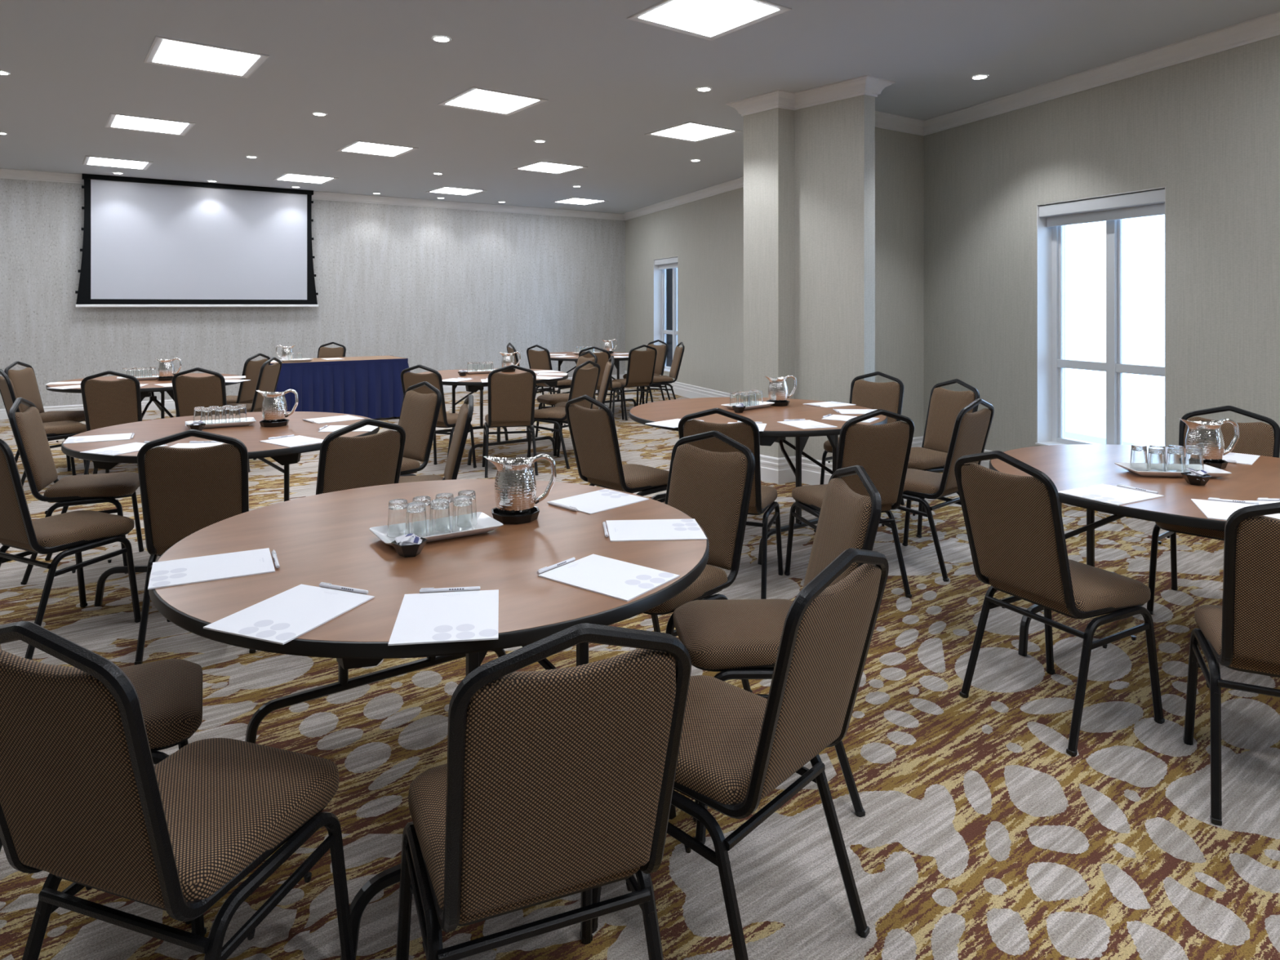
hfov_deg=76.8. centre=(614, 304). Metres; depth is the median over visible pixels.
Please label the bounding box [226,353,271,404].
banquet chair
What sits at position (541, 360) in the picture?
banquet chair
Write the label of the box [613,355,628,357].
notepad
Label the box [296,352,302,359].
tumbler
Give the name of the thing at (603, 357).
banquet chair
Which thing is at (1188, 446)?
tumbler
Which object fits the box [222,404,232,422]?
tumbler
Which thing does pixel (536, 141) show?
recessed light
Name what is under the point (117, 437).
notepad
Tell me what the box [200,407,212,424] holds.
tumbler
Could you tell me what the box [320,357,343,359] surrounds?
notepad
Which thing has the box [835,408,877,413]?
notepad
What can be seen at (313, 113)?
recessed light
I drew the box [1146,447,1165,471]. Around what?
tumbler
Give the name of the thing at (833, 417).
notepad
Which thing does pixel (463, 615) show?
notepad
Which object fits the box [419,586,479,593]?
pen
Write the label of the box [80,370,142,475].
banquet chair
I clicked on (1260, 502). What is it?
notepad
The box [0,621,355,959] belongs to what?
banquet chair
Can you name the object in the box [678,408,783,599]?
banquet chair
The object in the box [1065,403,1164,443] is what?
ground
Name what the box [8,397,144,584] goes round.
banquet chair
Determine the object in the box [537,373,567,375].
notepad
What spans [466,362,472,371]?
tumbler
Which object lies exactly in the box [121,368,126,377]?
tumbler
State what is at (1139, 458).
tumbler
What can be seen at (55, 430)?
banquet chair
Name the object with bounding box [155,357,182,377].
water pitcher
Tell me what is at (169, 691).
banquet chair
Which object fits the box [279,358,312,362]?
serving tray
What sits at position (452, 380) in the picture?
notepad
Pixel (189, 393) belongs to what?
banquet chair
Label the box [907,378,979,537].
banquet chair
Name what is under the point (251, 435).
round table
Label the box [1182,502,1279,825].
banquet chair
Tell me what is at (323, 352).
banquet chair
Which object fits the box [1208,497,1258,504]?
pen
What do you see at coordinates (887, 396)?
banquet chair
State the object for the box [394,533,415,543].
packet
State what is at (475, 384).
round table
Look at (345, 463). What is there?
banquet chair
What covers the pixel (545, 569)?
pen
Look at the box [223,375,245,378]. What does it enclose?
notepad
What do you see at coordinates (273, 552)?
pen
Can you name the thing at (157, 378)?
coaster
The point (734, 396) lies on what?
tumbler
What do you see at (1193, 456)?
tumbler
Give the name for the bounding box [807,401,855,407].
notepad
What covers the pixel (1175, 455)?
tumbler
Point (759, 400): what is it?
tumbler
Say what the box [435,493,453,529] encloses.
tumbler
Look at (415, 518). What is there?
tumbler
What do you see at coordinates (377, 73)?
ceiling
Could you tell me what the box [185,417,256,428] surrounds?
serving tray
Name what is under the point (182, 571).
notepad
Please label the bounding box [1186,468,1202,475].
packet
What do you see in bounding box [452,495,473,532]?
tumbler
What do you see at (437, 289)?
wall
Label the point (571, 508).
pen
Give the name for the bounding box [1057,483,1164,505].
notepad
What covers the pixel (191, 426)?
bowl
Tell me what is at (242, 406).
tumbler
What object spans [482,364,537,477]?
banquet chair
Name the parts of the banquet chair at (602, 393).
leg, seat, backrest, frame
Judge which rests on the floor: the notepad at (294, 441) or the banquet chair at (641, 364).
the banquet chair at (641, 364)
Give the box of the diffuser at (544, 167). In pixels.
[519,162,581,173]
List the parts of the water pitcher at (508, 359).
handle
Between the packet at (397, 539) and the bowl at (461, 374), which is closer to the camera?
the packet at (397, 539)
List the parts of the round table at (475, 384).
leg, leg, leg, apron rail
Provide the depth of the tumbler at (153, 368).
7.33 m
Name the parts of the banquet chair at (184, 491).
leg, seat, frame, backrest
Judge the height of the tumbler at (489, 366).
0.098 m
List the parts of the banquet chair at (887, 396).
leg, seat, backrest, frame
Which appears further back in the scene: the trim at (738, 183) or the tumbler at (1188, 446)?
the trim at (738, 183)
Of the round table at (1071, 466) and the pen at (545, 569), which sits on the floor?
the round table at (1071, 466)
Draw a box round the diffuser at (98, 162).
[87,157,147,168]
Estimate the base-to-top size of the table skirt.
0.721 m
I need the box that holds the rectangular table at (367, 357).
[270,355,404,417]
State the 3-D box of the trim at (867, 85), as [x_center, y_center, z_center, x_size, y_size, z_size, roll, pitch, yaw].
[2.152,-1.630,6.832,2.136,0.110,1.208,0,0,-33]
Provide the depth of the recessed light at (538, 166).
9.88 m
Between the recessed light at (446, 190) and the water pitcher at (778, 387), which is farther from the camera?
the recessed light at (446, 190)
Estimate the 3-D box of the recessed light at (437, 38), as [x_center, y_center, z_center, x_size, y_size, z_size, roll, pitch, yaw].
[-1.095,-1.681,5.110,0.116,0.005,0.116,0,0,0]
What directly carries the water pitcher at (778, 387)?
on the coaster at (775, 404)
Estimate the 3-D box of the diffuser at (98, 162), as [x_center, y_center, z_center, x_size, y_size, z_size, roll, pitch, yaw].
[-5.899,-1.681,9.581,0.570,0.004,0.570,0,0,-36]
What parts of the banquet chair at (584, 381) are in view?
leg, seat, leg, leg, frame, backrest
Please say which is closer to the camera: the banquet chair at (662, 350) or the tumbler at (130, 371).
the tumbler at (130, 371)
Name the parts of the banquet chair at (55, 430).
backrest, leg, frame, leg, seat, leg, leg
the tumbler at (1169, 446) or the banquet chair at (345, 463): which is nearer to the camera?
the tumbler at (1169, 446)
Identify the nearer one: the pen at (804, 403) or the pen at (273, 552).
the pen at (273, 552)
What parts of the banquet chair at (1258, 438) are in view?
leg, leg, seat, seat, backrest, frame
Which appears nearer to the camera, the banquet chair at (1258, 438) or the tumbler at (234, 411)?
the banquet chair at (1258, 438)
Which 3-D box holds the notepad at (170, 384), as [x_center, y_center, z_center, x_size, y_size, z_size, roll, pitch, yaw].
[-3.724,0.673,6.818,0.279,0.003,0.216,0,0,44]
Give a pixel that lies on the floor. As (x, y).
(979, 837)
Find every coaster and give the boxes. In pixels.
[156,377,172,381]
[259,418,288,426]
[491,506,539,524]
[502,368,515,372]
[766,400,790,406]
[1184,457,1227,469]
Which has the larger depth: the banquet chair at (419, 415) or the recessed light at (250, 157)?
the recessed light at (250, 157)
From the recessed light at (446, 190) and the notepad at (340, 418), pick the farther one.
the recessed light at (446, 190)
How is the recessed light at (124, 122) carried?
in the ceiling
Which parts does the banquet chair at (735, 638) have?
leg, seat, seat, frame, leg, backrest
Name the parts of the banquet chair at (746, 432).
backrest, frame, seat, leg, leg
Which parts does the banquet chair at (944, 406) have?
seat, leg, backrest, frame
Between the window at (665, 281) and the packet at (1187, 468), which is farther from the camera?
the window at (665, 281)
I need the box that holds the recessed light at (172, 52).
[143,35,269,78]
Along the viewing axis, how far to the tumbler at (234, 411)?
4.48 m
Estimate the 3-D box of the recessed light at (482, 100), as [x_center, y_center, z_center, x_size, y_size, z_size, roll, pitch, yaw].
[-1.014,-1.679,6.693,0.670,0.009,0.670,0,0,-36]
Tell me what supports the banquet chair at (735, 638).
on the floor
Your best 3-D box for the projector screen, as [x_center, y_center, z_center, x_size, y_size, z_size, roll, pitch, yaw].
[-5.649,-0.828,11.152,2.994,1.712,0.100,0,0,-33]
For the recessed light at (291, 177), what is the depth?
10.72 m
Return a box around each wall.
[0,177,625,408]
[625,35,1279,457]
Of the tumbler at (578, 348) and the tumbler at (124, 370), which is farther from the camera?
the tumbler at (578, 348)
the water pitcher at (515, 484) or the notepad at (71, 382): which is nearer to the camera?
the water pitcher at (515, 484)
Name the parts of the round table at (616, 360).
leg, leg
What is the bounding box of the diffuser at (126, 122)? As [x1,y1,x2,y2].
[111,115,188,134]
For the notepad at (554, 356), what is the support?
on the round table at (616, 360)
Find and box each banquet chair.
[0,368,88,485]
[0,438,141,660]
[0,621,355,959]
[0,644,202,924]
[4,360,93,471]
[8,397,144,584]
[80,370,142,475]
[134,429,256,665]
[171,367,249,471]
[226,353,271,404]
[226,356,281,459]
[315,418,405,494]
[317,342,346,358]
[395,622,691,959]
[398,381,441,475]
[398,394,473,483]
[400,364,476,467]
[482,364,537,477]
[506,342,553,408]
[526,344,572,406]
[526,360,600,468]
[534,351,597,444]
[554,355,614,457]
[564,395,669,503]
[578,346,624,419]
[591,547,888,959]
[608,344,657,420]
[620,339,667,407]
[639,342,684,404]
[643,430,755,693]
[673,465,881,822]
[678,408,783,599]
[784,408,914,597]
[819,371,904,505]
[897,398,994,581]
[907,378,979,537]
[954,450,1164,755]
[1146,405,1279,614]
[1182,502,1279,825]
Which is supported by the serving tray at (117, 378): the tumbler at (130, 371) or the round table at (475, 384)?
the tumbler at (130, 371)
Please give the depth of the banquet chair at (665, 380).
10.59 m
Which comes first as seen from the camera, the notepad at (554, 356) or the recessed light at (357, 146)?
the recessed light at (357, 146)
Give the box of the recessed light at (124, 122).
[104,112,195,136]
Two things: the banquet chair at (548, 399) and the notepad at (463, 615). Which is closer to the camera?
the notepad at (463, 615)
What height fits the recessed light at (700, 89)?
0.005 m
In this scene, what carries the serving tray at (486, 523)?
on the round table at (315, 540)
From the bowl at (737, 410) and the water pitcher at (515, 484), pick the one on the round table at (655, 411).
the bowl at (737, 410)
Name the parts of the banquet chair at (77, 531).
leg, backrest, frame, leg, seat, seat, leg, leg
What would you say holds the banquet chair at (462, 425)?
on the floor
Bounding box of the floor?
[0,386,1279,959]
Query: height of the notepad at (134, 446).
0.003 m
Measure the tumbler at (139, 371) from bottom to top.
0.098 m
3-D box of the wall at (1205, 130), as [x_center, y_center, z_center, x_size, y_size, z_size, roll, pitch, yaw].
[3.608,-0.130,5.934,0.300,3.110,19.500,0,0,-20]
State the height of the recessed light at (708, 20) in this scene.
0.009 m
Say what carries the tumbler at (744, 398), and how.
on the serving tray at (765, 404)
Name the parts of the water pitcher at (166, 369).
handle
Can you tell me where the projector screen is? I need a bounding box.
[75,173,318,306]
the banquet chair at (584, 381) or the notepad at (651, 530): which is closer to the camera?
the notepad at (651, 530)
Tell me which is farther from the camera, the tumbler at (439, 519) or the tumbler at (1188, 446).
the tumbler at (1188, 446)
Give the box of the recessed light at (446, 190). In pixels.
[425,186,486,195]
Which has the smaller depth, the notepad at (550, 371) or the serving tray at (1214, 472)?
the serving tray at (1214, 472)
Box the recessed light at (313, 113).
[312,112,326,115]
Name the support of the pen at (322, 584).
on the round table at (315, 540)
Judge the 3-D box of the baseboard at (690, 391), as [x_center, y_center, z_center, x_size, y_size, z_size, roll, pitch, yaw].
[1.477,1.323,11.450,0.020,0.204,7.677,0,0,-20]
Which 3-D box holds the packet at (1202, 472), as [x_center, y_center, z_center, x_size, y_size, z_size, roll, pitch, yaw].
[2.200,0.629,3.026,0.056,0.017,0.022,0,0,-25]
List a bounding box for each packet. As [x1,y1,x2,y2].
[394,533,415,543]
[400,533,414,542]
[400,536,422,544]
[404,535,421,545]
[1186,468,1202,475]
[1194,470,1208,475]
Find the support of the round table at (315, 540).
on the floor
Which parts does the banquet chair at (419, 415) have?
leg, seat, backrest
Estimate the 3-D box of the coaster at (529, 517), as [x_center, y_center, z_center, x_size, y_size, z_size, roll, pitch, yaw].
[-0.313,0.661,2.548,0.148,0.028,0.156,0,0,-11]
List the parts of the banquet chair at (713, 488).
leg, leg, seat, seat, backrest, frame, leg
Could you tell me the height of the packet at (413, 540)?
0.021 m
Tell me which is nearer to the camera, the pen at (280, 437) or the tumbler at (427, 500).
the tumbler at (427, 500)
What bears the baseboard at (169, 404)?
attached to the wall at (437, 289)
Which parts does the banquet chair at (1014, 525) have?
leg, backrest, frame, leg, seat, seat, leg, leg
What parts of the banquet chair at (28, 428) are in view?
backrest, leg, frame, leg, seat, seat, leg, leg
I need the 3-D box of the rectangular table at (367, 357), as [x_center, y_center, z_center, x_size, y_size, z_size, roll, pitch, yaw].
[-3.474,1.049,10.018,1.600,0.752,0.680,0,0,-34]
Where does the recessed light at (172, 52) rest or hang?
in the ceiling
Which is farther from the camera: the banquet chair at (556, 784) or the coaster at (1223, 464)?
the coaster at (1223, 464)
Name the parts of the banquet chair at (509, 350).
frame, backrest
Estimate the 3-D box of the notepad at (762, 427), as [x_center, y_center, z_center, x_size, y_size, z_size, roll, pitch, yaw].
[0.723,0.673,4.464,0.216,0.003,0.279,0,0,14]
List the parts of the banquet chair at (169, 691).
seat, leg, seat, leg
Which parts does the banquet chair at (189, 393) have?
backrest, frame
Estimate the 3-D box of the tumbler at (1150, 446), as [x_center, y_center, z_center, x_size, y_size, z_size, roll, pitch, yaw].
[2.184,0.615,3.248,0.063,0.098,0.063,0,0,33]
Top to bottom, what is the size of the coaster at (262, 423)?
0.028 m
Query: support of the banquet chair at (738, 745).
on the floor
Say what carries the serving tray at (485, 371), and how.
on the round table at (475, 384)
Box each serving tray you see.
[116,375,159,380]
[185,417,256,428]
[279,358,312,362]
[368,511,503,546]
[466,368,495,373]
[721,401,774,409]
[1114,462,1231,477]
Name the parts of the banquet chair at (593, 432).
backrest, seat, seat, leg, leg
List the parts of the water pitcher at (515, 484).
handle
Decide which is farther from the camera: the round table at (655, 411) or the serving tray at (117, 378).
the serving tray at (117, 378)
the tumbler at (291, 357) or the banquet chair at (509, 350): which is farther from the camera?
the banquet chair at (509, 350)
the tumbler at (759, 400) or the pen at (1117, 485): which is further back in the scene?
the tumbler at (759, 400)
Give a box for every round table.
[45,373,244,474]
[61,411,379,606]
[148,479,709,959]
[417,368,568,465]
[540,351,636,408]
[628,397,887,564]
[989,444,1279,656]
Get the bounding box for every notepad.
[44,381,81,385]
[46,384,80,389]
[62,432,132,444]
[80,442,168,455]
[147,547,275,589]
[155,382,172,386]
[168,442,223,448]
[203,584,374,644]
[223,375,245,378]
[225,379,250,382]
[259,435,323,447]
[305,414,364,423]
[318,425,377,431]
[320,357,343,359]
[387,589,498,645]
[442,377,473,382]
[480,378,488,382]
[533,369,561,373]
[536,376,563,379]
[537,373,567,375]
[537,554,679,601]
[546,488,648,514]
[554,355,576,357]
[605,518,706,542]
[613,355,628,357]
[645,418,684,428]
[727,422,766,431]
[777,419,836,429]
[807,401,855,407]
[821,414,879,422]
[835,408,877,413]
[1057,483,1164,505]
[1191,498,1279,520]
[1222,452,1260,465]
[1244,500,1279,504]
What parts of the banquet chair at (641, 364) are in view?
leg, leg, seat, leg, frame, backrest, leg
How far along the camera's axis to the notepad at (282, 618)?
1.75 m
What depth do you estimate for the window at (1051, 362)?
6.33 m
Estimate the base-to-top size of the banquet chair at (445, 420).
0.937 m
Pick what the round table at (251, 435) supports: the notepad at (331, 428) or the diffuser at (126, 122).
the notepad at (331, 428)
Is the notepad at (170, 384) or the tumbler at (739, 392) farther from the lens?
the notepad at (170, 384)
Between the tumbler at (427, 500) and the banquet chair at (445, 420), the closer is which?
the tumbler at (427, 500)
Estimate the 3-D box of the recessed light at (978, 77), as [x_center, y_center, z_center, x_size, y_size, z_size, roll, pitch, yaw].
[2.699,-1.681,5.966,0.116,0.005,0.116,0,0,0]
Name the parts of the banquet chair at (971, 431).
leg, leg, seat, seat, frame, backrest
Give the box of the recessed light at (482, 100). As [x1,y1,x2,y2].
[437,86,547,115]
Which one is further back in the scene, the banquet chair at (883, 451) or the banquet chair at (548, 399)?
the banquet chair at (548, 399)
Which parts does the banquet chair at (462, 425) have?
seat, backrest, frame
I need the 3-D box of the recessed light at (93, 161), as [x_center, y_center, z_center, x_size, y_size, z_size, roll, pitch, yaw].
[-5.899,-1.679,9.581,0.670,0.009,0.670,0,0,-36]
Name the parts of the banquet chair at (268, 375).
seat, frame, backrest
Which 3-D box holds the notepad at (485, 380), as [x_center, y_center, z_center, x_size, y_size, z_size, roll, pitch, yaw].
[-1.076,0.673,7.183,0.216,0.003,0.279,0,0,-12]
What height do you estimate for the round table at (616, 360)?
0.751 m
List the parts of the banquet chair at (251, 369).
seat, backrest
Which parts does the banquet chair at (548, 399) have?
leg, seat, leg, backrest, frame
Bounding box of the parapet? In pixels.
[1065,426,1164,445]
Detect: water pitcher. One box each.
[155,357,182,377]
[256,389,298,422]
[275,344,294,359]
[483,453,556,515]
[498,351,520,369]
[602,338,617,351]
[764,374,796,402]
[1178,417,1239,462]
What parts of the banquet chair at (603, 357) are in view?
backrest, frame, seat, leg, leg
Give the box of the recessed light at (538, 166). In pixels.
[513,160,587,174]
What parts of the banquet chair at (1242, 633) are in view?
leg, leg, seat, frame, seat, backrest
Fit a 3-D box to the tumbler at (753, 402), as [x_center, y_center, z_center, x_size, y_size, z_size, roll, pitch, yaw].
[0.896,0.615,5.266,0.063,0.098,0.063,0,0,-16]
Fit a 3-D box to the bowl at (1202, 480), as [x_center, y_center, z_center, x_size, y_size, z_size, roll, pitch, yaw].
[2.188,0.656,3.038,0.096,0.038,0.083,0,0,-17]
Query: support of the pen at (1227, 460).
on the round table at (1071, 466)
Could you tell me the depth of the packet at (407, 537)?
2.16 m
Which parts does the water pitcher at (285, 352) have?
handle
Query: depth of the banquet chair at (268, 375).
7.58 m
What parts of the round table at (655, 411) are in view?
apron rail, leg, leg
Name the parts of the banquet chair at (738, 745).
leg, seat, leg, leg, seat, frame, backrest, leg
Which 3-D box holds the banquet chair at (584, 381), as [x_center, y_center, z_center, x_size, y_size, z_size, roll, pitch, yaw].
[-0.453,0.959,7.303,0.570,0.937,0.442,0,0,33]
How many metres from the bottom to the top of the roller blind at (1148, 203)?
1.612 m
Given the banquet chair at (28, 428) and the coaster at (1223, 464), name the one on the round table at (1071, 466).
the coaster at (1223, 464)
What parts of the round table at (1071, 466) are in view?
leg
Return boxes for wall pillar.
[743,94,924,462]
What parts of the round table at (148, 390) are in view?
leg, leg, leg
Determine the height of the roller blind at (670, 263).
0.160 m
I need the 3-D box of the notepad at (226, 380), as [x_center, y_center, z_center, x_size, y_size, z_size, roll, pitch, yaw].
[-3.416,0.673,7.156,0.279,0.003,0.216,0,0,6]
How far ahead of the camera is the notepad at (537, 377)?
7.47 m
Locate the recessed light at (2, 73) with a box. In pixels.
[0,71,9,75]
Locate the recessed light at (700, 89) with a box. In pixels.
[697,87,711,91]
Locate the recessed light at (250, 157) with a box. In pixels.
[246,155,257,158]
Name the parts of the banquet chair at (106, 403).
leg, backrest, frame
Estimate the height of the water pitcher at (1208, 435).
0.194 m
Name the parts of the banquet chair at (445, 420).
backrest, frame, leg, leg, seat, leg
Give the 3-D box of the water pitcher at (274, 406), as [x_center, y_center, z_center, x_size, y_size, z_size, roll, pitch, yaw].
[-1.891,0.569,4.512,0.206,0.194,0.132,0,0,21]
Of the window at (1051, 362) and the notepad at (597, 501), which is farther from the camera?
the window at (1051, 362)
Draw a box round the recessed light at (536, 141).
[534,140,545,142]
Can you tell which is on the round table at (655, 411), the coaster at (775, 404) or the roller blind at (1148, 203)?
the coaster at (775, 404)
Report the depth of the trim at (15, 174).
12.77 m
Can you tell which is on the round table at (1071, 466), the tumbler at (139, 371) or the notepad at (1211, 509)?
the notepad at (1211, 509)
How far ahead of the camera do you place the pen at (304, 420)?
4.65 m
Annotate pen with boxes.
[189,440,219,443]
[267,434,294,439]
[271,549,279,568]
[302,418,314,422]
[319,582,368,594]
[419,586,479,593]
[537,557,575,574]
[547,501,577,511]
[602,521,608,537]
[783,418,804,421]
[804,403,820,406]
[1116,484,1158,493]
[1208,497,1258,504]
[1226,459,1236,463]
[1257,497,1279,501]
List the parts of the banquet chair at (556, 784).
leg, leg, seat, seat, backrest, leg, leg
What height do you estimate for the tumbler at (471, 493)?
0.098 m
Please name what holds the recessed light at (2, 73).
in the ceiling
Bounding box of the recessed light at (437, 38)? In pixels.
[431,35,450,42]
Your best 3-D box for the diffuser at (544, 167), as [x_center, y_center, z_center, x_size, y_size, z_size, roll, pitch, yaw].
[-0.790,-1.681,9.906,0.570,0.004,0.570,0,0,-36]
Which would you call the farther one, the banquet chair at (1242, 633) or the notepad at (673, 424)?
the notepad at (673, 424)
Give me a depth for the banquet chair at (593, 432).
4.45 m
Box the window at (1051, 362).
[1035,186,1165,446]
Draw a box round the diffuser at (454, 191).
[431,187,481,195]
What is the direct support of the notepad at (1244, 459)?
on the round table at (1071, 466)
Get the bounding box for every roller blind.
[654,257,677,269]
[1039,189,1164,226]
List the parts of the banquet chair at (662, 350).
seat, leg, backrest, frame, leg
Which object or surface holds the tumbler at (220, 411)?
on the serving tray at (250, 420)
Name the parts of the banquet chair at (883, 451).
leg, leg, seat, seat, frame, backrest, leg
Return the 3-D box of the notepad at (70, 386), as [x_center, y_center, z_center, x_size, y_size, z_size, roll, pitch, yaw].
[-4.450,0.673,6.625,0.216,0.003,0.279,0,0,26]
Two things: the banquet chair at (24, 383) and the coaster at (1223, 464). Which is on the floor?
the banquet chair at (24, 383)
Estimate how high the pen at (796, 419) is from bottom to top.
0.012 m
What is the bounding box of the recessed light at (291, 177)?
[272,173,337,184]
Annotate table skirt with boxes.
[270,355,410,418]
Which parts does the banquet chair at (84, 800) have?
leg, backrest, seat, seat, leg, leg, leg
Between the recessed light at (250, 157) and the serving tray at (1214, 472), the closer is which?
the serving tray at (1214, 472)
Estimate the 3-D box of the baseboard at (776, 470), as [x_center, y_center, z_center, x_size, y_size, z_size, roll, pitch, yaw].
[2.189,1.323,6.856,2.047,0.204,1.048,0,0,-33]
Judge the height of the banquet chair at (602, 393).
0.937 m
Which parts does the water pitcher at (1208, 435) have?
handle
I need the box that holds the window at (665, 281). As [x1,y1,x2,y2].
[653,256,677,372]
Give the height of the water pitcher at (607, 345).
0.194 m
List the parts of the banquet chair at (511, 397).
leg, leg, seat, seat, frame, backrest, leg, leg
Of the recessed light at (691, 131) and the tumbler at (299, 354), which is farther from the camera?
the tumbler at (299, 354)
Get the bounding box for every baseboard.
[0,373,624,419]
[624,370,730,398]
[760,435,923,484]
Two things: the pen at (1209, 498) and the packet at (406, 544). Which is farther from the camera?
the pen at (1209, 498)
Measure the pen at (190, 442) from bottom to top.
0.012 m
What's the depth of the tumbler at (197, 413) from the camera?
4.45 m
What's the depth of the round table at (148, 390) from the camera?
7.02 m
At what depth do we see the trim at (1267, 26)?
5.59 m
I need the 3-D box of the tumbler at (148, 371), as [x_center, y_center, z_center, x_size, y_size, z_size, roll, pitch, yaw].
[-4.205,0.615,7.280,0.063,0.098,0.063,0,0,16]
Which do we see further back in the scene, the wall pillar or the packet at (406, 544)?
the wall pillar
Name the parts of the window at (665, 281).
pane, pane, frame, pane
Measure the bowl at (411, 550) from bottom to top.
0.038 m
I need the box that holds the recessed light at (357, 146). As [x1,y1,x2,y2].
[336,140,418,157]
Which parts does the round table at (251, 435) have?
apron rail, leg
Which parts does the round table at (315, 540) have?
leg, apron rail, leg, leg, leg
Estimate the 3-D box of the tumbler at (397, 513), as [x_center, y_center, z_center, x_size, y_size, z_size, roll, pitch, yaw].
[-0.625,0.615,2.333,0.063,0.098,0.063,0,0,0]
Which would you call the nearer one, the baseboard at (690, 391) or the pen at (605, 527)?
the pen at (605, 527)
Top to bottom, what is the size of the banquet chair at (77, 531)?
0.937 m
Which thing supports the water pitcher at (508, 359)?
on the coaster at (513, 369)
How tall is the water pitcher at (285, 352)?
0.194 m
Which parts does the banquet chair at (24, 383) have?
frame, backrest, seat, leg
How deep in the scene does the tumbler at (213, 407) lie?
4.48 m
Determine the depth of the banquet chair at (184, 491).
3.22 m
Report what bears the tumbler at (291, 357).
on the serving tray at (302, 359)
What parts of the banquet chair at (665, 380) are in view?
leg, leg, seat, leg, leg, frame, backrest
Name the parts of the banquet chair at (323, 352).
backrest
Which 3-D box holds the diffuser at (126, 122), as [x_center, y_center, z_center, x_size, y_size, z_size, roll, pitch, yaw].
[-4.346,-1.681,7.547,0.570,0.004,0.570,0,0,-36]
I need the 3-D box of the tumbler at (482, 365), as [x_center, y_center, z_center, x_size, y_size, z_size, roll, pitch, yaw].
[-1.303,0.615,7.952,0.063,0.098,0.063,0,0,-17]
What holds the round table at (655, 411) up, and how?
on the floor
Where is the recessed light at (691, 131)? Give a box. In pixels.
[644,121,742,142]
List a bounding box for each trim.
[0,168,625,220]
[622,176,743,220]
[724,75,924,135]
[923,10,1279,136]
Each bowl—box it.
[186,423,205,431]
[391,535,427,557]
[457,371,467,376]
[732,405,745,413]
[1180,471,1211,485]
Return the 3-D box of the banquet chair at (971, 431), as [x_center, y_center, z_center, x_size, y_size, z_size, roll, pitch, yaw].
[1.739,0.959,4.449,0.442,0.937,0.570,0,0,-41]
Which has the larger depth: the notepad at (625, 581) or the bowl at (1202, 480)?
the bowl at (1202, 480)
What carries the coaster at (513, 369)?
on the round table at (475, 384)
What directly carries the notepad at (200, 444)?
on the round table at (251, 435)
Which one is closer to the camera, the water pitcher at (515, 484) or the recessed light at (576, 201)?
the water pitcher at (515, 484)
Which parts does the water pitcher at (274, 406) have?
handle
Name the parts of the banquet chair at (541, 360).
backrest, frame, seat, leg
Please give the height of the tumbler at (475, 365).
0.098 m
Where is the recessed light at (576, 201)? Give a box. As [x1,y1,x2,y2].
[551,197,608,204]
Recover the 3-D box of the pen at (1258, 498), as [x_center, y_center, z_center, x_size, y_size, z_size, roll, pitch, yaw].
[2.282,0.669,2.772,0.140,0.012,0.011,0,0,4]
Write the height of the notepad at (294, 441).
0.003 m
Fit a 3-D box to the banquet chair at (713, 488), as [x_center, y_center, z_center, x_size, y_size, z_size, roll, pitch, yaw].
[0.203,0.959,2.962,0.442,0.937,0.570,0,0,45]
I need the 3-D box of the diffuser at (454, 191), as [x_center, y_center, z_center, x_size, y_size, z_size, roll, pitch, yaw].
[-2.344,-1.681,11.940,0.570,0.004,0.570,0,0,-36]
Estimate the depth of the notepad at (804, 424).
4.52 m
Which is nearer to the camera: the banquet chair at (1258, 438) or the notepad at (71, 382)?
the banquet chair at (1258, 438)
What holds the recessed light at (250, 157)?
in the ceiling
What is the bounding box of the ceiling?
[0,0,1279,213]
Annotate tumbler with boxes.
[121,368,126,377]
[126,368,133,376]
[135,368,142,377]
[144,367,151,377]
[151,366,156,377]
[193,406,204,422]
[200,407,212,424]
[208,405,217,423]
[214,406,226,423]
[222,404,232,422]
[228,405,240,422]
[235,404,247,422]
[288,352,293,359]
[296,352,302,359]
[386,498,407,537]
[404,502,426,537]
[412,495,431,533]
[428,498,450,536]
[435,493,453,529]
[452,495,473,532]
[457,489,477,525]
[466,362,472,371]
[472,362,478,371]
[479,362,485,371]
[485,361,492,370]
[576,346,580,352]
[729,391,738,405]
[737,391,744,404]
[740,391,750,406]
[747,391,756,405]
[754,390,763,404]
[1129,444,1147,471]
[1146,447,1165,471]
[1149,444,1166,466]
[1165,447,1184,471]
[1168,444,1185,467]
[1184,447,1203,471]
[1186,444,1204,470]
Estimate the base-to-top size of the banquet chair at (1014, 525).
0.937 m
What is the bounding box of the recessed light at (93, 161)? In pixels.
[82,155,153,170]
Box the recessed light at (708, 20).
[626,0,791,40]
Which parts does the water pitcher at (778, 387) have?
handle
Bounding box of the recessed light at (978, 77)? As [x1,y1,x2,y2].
[971,75,988,79]
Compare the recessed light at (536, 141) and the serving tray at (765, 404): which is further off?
the recessed light at (536, 141)

